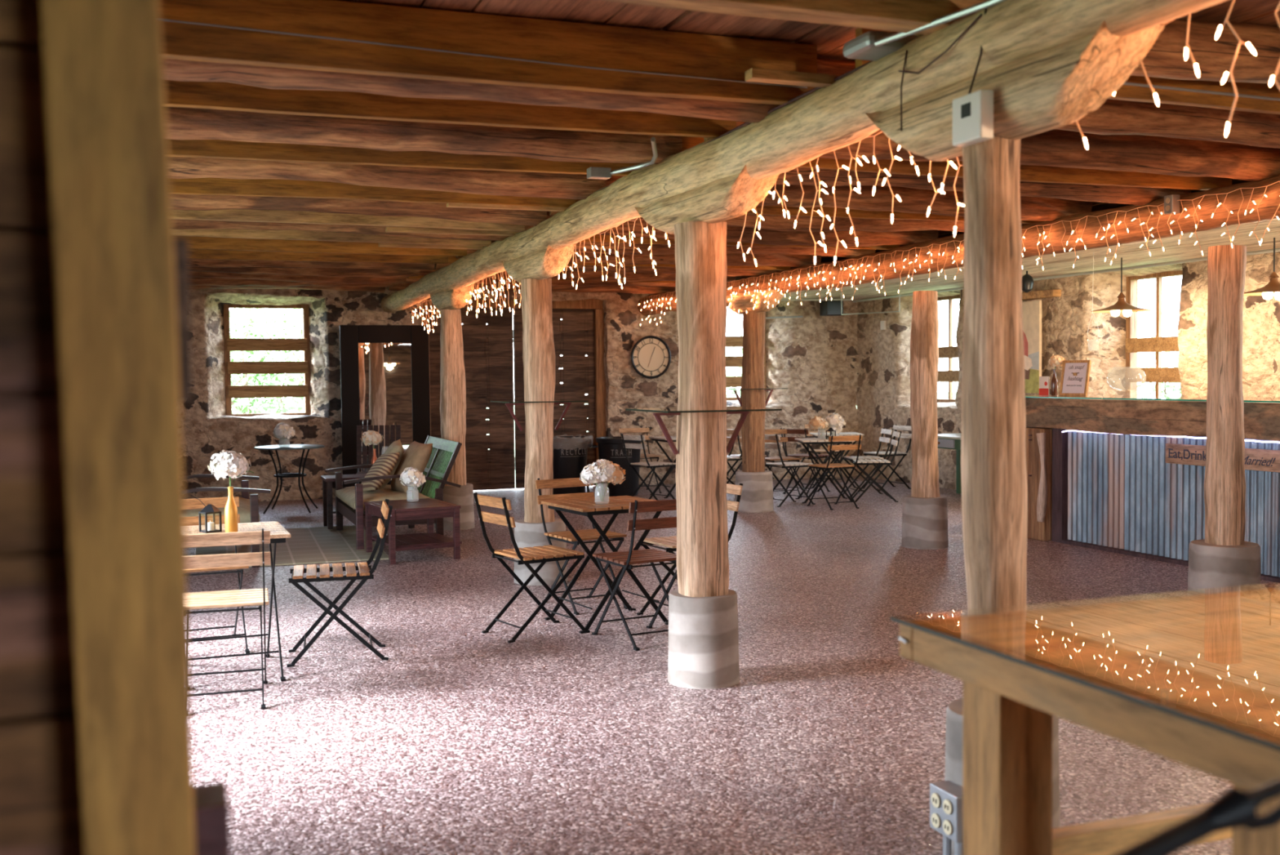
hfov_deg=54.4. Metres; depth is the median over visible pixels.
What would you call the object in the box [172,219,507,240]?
joist
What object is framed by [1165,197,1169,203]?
socket
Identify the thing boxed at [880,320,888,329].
switch box
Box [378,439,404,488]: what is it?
throw pillow
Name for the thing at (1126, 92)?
joist
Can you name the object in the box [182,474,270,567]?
bench
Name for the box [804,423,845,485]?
folding chair
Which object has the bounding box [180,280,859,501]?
wall
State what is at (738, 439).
folding chair
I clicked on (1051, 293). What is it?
lintel
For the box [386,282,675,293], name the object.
joist
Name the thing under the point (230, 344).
window
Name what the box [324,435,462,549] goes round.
armchair
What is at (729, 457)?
folding chair
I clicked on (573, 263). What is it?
string
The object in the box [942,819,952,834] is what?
socket
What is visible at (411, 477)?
flowers
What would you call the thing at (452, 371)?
log post
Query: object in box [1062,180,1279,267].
string
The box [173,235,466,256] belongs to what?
joist
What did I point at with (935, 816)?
socket
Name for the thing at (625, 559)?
folding chair
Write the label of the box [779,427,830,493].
folding chair
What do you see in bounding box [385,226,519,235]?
wood shim
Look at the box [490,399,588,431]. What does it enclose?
glass shelf
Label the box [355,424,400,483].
slatted chair
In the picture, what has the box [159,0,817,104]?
joist
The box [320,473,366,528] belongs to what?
end table
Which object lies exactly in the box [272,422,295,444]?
flowers
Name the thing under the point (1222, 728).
glass tabletop
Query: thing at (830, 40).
ceiling
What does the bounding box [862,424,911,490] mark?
folding chair
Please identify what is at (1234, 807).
bar stool
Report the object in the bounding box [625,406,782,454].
glass shelf
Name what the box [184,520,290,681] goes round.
folding table
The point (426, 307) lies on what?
string
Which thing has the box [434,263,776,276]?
joist
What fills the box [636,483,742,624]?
folding chair
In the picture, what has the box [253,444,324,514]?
bistro table
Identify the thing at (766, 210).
joist
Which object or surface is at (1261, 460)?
wooden sign
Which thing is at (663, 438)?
folding table
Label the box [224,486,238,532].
bottle
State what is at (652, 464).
folding chair
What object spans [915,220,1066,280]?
string
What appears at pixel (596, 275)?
joist
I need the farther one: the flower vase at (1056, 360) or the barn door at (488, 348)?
the barn door at (488, 348)
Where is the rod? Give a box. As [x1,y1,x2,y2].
[1122,81,1279,101]
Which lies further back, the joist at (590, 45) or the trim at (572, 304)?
the trim at (572, 304)
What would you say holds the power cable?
attached to the log beam at (832, 117)
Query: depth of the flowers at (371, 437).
12.23 m
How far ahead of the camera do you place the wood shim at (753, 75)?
4.40 m
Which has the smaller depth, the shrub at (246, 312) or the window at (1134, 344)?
the window at (1134, 344)
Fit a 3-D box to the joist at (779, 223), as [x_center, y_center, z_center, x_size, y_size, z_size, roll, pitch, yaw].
[1.103,-1.547,9.001,3.655,0.256,0.247,-1,3,-20]
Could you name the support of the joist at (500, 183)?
on the log beam at (832, 117)
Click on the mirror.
(384, 369)
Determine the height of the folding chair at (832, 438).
0.802 m
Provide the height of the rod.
0.020 m
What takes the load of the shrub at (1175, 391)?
on the ground
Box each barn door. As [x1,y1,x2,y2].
[428,307,515,490]
[512,308,595,488]
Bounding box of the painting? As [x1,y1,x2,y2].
[1022,300,1041,392]
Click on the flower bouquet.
(602, 470)
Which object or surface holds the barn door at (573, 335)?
in the wall at (814, 356)
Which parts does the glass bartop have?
pane, pane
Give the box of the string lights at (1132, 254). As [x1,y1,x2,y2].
[782,217,1279,299]
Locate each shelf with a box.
[372,532,462,551]
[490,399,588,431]
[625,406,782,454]
[726,387,787,406]
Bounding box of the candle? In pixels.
[207,520,213,530]
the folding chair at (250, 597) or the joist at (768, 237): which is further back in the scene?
the joist at (768, 237)
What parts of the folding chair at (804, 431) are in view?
backrest, leg, seat, seat frame, leg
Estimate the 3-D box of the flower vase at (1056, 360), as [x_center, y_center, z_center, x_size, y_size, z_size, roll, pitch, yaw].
[3.681,-0.463,10.975,0.144,0.362,0.155,1,3,30]
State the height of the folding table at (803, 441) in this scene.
0.710 m
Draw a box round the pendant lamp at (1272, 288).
[1244,237,1279,300]
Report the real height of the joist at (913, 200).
0.238 m
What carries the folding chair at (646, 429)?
on the floor
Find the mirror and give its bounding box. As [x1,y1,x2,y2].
[339,324,430,488]
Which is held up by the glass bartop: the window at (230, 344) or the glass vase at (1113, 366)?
the glass vase at (1113, 366)
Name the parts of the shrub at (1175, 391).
stem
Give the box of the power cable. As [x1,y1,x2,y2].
[596,12,975,191]
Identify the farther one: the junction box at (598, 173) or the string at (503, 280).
the string at (503, 280)
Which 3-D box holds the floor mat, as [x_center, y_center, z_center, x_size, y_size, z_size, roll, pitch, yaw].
[-3.091,1.027,10.899,1.500,0.012,2.400,-1,2,-18]
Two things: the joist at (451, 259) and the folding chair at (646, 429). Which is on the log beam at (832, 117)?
the joist at (451, 259)
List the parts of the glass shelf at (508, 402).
glass pane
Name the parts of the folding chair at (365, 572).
seat, seat frame, leg, leg, backrest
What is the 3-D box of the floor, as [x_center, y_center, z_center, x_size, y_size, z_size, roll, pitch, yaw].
[0.975,1.190,7.317,11.850,0.100,18.750,-1,3,-20]
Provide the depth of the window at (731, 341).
17.33 m
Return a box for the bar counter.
[1025,397,1279,582]
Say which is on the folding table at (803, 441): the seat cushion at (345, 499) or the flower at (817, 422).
the flower at (817, 422)
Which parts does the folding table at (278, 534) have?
table frame, leg, leg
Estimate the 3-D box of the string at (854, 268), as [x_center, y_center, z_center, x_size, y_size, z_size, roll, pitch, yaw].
[1.929,-1.318,10.983,0.061,0.372,1.868,-1,3,-20]
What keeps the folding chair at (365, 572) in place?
on the floor
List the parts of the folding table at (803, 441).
leg, leg, table frame, leg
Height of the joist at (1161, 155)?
0.238 m
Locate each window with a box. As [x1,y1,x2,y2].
[223,304,311,416]
[725,305,766,400]
[937,296,960,401]
[1124,271,1181,397]
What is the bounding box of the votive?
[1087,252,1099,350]
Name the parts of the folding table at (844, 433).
table frame, leg, leg, leg, leg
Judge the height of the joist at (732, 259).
0.238 m
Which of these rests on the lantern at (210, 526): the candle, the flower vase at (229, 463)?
the candle
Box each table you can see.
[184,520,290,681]
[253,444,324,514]
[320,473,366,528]
[364,497,462,564]
[541,495,668,633]
[648,435,676,497]
[795,437,854,502]
[809,431,864,491]
[897,587,1279,854]
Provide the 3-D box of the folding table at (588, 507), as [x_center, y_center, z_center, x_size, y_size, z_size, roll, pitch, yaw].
[-0.193,0.794,7.376,0.605,0.710,0.560,-2,3,-29]
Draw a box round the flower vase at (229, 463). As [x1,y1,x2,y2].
[207,449,253,532]
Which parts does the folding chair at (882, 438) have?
seat frame, leg, seat, backrest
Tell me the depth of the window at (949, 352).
16.16 m
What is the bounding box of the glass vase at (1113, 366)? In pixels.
[1106,366,1146,395]
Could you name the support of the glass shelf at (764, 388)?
attached to the log post at (757, 494)
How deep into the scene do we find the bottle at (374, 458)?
12.28 m
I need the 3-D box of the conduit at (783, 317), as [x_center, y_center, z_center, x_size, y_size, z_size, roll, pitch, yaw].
[1.953,-1.519,17.168,0.651,0.049,0.024,-1,3,-20]
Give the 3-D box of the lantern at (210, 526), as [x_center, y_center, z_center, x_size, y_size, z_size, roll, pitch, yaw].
[-2.112,0.418,6.072,0.100,0.186,0.134,1,3,30]
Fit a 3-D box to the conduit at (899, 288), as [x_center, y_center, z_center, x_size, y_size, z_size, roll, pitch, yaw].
[2.898,-1.584,15.691,0.016,0.303,0.964,-2,3,-39]
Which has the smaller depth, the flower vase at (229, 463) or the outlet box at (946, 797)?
the outlet box at (946, 797)
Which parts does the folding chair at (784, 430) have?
backrest, seat frame, seat, leg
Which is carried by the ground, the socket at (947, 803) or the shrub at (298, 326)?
the shrub at (298, 326)
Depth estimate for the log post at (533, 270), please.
8.72 m
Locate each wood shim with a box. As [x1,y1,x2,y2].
[378,243,483,249]
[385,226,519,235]
[446,202,568,211]
[745,67,839,88]
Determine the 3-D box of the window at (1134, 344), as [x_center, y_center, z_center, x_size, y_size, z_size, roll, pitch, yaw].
[5.319,-0.891,12.699,0.130,1.450,0.940,-1,3,-20]
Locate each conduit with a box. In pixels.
[765,315,803,318]
[780,298,853,301]
[840,288,900,315]
[853,248,1279,302]
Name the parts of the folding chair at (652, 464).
backrest, leg, seat frame, seat, leg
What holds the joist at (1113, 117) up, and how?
on the log beam at (832, 117)
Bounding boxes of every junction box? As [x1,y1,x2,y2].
[586,137,657,179]
[843,0,1005,61]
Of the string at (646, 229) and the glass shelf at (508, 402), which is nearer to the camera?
the string at (646, 229)
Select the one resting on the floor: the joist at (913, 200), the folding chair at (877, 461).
the folding chair at (877, 461)
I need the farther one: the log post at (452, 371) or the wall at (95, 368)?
the log post at (452, 371)
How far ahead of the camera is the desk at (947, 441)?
14.44 m
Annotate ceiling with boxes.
[337,0,1279,279]
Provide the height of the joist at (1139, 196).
0.259 m
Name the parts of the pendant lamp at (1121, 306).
bulb, lamp shade, cord, bulb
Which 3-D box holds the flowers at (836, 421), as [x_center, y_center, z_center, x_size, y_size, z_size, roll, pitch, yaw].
[2.264,-0.027,14.466,0.248,0.298,0.228,-1,3,-20]
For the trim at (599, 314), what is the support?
attached to the wall at (814, 356)
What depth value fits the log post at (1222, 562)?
7.32 m
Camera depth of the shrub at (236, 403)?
18.70 m
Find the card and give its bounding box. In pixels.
[1039,376,1049,395]
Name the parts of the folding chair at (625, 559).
leg, seat, seat frame, backrest, leg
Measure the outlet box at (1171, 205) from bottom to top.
0.110 m
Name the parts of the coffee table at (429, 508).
leg, leg, leg, leg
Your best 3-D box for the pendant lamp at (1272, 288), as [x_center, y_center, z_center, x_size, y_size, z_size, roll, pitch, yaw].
[5.048,-1.261,9.905,0.534,0.495,0.534,-2,3,-37]
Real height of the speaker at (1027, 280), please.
0.270 m
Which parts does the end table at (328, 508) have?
leg, leg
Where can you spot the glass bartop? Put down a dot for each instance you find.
(1248, 399)
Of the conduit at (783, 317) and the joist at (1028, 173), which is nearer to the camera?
the joist at (1028, 173)
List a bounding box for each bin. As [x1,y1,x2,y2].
[552,434,592,494]
[591,435,647,496]
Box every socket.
[931,792,940,807]
[931,812,940,827]
[942,799,952,813]
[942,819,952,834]
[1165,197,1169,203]
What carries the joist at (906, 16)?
on the log beam at (832, 117)
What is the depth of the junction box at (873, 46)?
3.97 m
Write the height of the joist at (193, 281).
0.232 m
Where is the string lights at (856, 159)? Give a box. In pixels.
[737,130,964,266]
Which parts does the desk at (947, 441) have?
drawer, frame, leg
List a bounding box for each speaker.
[819,300,843,315]
[1022,271,1033,292]
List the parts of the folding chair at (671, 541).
seat frame, seat, leg, backrest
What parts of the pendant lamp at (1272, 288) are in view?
lamp shade, bulb, cord, bulb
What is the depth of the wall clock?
16.46 m
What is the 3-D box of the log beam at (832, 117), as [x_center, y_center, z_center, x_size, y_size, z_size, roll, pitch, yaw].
[-0.108,-1.238,6.958,0.276,0.294,18.008,-1,2,-19]
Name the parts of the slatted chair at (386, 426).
seat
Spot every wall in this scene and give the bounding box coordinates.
[0,0,231,854]
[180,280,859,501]
[855,251,1279,488]
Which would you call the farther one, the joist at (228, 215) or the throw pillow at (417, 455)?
the throw pillow at (417, 455)
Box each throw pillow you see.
[361,451,399,490]
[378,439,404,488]
[390,440,432,493]
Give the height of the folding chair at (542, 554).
0.802 m
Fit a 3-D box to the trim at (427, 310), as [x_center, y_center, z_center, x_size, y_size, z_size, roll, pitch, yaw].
[-2.732,-0.340,15.730,0.130,2.340,0.200,-1,3,-20]
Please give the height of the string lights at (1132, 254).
0.030 m
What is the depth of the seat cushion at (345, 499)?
11.02 m
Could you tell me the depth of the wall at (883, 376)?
13.32 m
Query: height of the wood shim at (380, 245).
0.035 m
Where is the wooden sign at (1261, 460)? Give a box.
[1165,443,1279,472]
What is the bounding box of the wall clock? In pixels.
[631,335,671,378]
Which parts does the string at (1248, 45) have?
bulb, bulb, bulb, bulb, bulb, bulb, bulb, bulb, bulb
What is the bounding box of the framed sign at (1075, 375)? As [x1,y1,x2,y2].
[1058,360,1091,395]
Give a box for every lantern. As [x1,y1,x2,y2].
[191,494,222,533]
[825,423,835,439]
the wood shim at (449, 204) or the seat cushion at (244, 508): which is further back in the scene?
the seat cushion at (244, 508)
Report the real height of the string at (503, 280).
0.382 m
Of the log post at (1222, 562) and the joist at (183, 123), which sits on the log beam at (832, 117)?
the joist at (183, 123)
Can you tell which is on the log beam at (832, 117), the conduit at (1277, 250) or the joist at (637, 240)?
the joist at (637, 240)
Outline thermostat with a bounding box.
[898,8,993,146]
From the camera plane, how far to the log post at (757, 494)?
13.19 m
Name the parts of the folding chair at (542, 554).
backrest, leg, seat frame, seat, leg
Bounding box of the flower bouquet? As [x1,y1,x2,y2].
[579,458,626,502]
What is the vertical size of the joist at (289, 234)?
0.233 m
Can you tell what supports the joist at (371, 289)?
attached to the wall
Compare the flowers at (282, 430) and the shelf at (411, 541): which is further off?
the flowers at (282, 430)
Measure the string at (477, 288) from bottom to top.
0.342 m
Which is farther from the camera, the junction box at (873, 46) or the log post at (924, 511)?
the log post at (924, 511)
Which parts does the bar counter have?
post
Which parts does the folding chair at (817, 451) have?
backrest, seat frame, seat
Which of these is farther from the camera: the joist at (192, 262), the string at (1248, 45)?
the joist at (192, 262)
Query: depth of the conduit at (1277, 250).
12.38 m
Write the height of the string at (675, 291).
0.395 m
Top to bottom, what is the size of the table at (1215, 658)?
0.938 m
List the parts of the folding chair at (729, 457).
seat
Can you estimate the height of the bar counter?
1.225 m
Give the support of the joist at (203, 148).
on the log beam at (832, 117)
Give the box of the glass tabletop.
[890,616,1279,751]
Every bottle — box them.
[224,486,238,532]
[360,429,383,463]
[371,448,377,463]
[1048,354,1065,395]
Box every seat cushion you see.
[184,496,259,523]
[335,484,430,511]
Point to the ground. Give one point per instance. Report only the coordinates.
(940, 394)
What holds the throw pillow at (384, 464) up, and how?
on the armchair at (349, 500)
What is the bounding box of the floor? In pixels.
[185,475,1279,854]
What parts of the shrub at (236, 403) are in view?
stem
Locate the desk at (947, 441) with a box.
[937,432,961,493]
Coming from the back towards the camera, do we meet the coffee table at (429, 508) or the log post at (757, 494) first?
the log post at (757, 494)
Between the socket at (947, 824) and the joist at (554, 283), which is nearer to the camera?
the socket at (947, 824)
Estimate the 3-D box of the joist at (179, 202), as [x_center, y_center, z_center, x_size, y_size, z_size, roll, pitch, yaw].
[-2.845,-1.426,7.663,4.655,0.231,0.239,-1,3,-20]
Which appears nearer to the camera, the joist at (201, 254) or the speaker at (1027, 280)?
the joist at (201, 254)
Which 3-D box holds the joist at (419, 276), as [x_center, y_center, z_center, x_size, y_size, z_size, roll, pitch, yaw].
[-0.807,-1.752,14.150,3.650,0.186,0.058,-1,3,-20]
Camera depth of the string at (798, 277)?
12.56 m
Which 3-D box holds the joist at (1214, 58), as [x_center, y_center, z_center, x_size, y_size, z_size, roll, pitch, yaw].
[2.669,-1.398,4.787,3.655,0.260,0.257,-1,3,-21]
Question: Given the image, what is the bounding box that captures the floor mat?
[195,524,388,566]
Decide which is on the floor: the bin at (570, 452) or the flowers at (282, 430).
the bin at (570, 452)
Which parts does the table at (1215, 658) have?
leg, foot rail, leg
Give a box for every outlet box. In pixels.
[929,779,963,854]
[1164,194,1179,214]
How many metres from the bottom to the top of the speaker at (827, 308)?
0.200 m
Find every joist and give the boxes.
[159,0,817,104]
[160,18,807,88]
[163,58,779,122]
[164,79,736,138]
[165,106,682,164]
[168,139,640,176]
[168,156,606,199]
[169,177,575,207]
[170,194,546,226]
[171,208,524,231]
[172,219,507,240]
[173,228,491,246]
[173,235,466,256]
[188,248,448,263]
[188,258,435,270]
[188,266,419,277]
[189,271,406,284]
[189,277,394,287]
[189,284,385,293]
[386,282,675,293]
[405,276,675,287]
[408,275,675,283]
[418,268,736,281]
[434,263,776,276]
[448,255,790,270]
[455,248,821,266]
[491,240,875,257]
[507,235,900,249]
[524,213,937,246]
[546,211,964,231]
[575,199,1044,223]
[600,0,986,35]
[605,175,1092,221]
[681,136,1231,190]
[703,121,1279,181]
[776,167,1191,205]
[817,57,1279,148]
[855,27,1279,114]
[912,18,1279,84]
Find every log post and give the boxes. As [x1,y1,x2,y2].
[429,283,474,529]
[502,244,575,585]
[635,164,779,688]
[726,287,784,512]
[865,20,1164,854]
[901,290,948,549]
[1187,244,1261,595]
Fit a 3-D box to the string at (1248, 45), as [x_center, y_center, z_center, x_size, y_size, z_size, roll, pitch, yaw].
[1.499,-0.837,2.739,0.058,0.369,1.852,-1,3,-20]
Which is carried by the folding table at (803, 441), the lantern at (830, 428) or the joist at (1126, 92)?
the lantern at (830, 428)
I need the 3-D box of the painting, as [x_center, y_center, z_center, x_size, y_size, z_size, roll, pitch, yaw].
[4.275,-0.904,14.114,0.040,1.020,0.820,-1,3,-20]
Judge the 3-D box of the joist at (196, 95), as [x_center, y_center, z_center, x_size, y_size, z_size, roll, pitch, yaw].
[-1.761,-1.338,4.739,4.650,0.232,0.058,-1,3,-20]
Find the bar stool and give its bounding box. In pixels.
[1114,778,1279,854]
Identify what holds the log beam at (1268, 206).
on the log post at (757, 494)
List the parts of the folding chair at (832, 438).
leg, seat, seat frame, backrest, leg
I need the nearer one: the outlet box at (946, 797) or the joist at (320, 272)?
the outlet box at (946, 797)
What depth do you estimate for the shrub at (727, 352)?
21.68 m
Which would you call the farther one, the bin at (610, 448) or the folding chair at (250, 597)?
the bin at (610, 448)
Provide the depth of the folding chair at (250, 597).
5.47 m
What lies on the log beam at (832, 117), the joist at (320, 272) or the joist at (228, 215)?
the joist at (228, 215)
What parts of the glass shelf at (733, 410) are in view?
glass pane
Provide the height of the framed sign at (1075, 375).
0.309 m
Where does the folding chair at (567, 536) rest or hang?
on the floor
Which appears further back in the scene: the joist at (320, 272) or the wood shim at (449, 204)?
the joist at (320, 272)
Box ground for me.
[231,391,1172,456]
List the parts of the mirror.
glass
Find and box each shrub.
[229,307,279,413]
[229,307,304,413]
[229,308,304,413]
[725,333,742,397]
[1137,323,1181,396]
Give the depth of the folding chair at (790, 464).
13.79 m
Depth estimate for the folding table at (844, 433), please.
15.40 m
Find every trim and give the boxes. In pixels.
[424,307,431,435]
[425,297,604,309]
[594,308,606,485]
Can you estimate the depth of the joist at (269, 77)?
4.52 m
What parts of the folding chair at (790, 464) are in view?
backrest, leg, seat frame, seat, leg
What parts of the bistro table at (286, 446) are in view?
leg, leg, leg, leg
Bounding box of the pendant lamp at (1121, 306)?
[1090,257,1151,316]
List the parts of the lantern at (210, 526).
frame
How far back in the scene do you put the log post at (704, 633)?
5.78 m
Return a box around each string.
[411,298,439,333]
[466,274,500,317]
[492,271,521,315]
[558,228,614,288]
[611,217,670,288]
[638,290,675,325]
[726,280,734,311]
[734,266,810,313]
[809,247,916,301]
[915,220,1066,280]
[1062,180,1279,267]
[1075,0,1279,149]
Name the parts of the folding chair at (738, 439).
leg, backrest, seat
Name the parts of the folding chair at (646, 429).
backrest, seat, leg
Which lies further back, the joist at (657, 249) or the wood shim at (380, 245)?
the joist at (657, 249)
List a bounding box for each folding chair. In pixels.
[183,496,249,653]
[185,528,270,709]
[286,498,392,666]
[473,492,590,643]
[535,477,627,614]
[591,498,677,650]
[618,426,661,493]
[621,433,675,500]
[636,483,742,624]
[726,428,742,484]
[726,429,766,483]
[764,427,801,497]
[764,434,815,506]
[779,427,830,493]
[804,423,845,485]
[806,434,862,510]
[842,427,893,497]
[851,430,901,502]
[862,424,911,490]
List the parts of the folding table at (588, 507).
leg, table frame, leg, leg, leg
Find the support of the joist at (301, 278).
attached to the wall
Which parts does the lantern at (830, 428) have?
frame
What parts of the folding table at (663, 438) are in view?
table frame, leg, leg, leg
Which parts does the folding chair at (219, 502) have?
backrest, seat frame, seat, leg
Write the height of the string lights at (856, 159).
0.465 m
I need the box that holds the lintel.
[1022,288,1062,300]
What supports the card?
on the glass bartop
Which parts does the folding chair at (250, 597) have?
leg, seat frame, seat, backrest, leg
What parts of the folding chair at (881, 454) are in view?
leg, seat, seat frame, leg, backrest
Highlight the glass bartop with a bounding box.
[1025,394,1279,402]
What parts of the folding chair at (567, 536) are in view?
leg, backrest, seat, seat frame, leg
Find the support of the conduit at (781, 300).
attached to the wall at (814, 356)
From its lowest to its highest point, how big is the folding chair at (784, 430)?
0.802 m
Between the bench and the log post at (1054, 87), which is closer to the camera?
the log post at (1054, 87)
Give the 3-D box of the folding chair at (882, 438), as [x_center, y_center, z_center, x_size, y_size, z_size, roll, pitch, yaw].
[2.707,0.412,14.836,0.540,0.802,0.410,-1,2,-5]
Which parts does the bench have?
armrest, armrest, leg, leg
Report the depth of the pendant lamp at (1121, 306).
11.48 m
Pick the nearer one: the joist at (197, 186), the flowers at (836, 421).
the joist at (197, 186)
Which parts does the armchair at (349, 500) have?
leg, armrest, seat frame, leg, rail, armrest, leg, post, backrest, leg, post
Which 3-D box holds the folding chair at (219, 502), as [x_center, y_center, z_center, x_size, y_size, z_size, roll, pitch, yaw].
[-2.360,0.795,6.772,0.410,0.802,0.540,-2,3,-24]
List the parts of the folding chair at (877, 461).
seat, seat frame, leg, leg, backrest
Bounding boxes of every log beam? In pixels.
[380,0,1226,312]
[637,174,1279,315]
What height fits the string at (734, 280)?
0.358 m

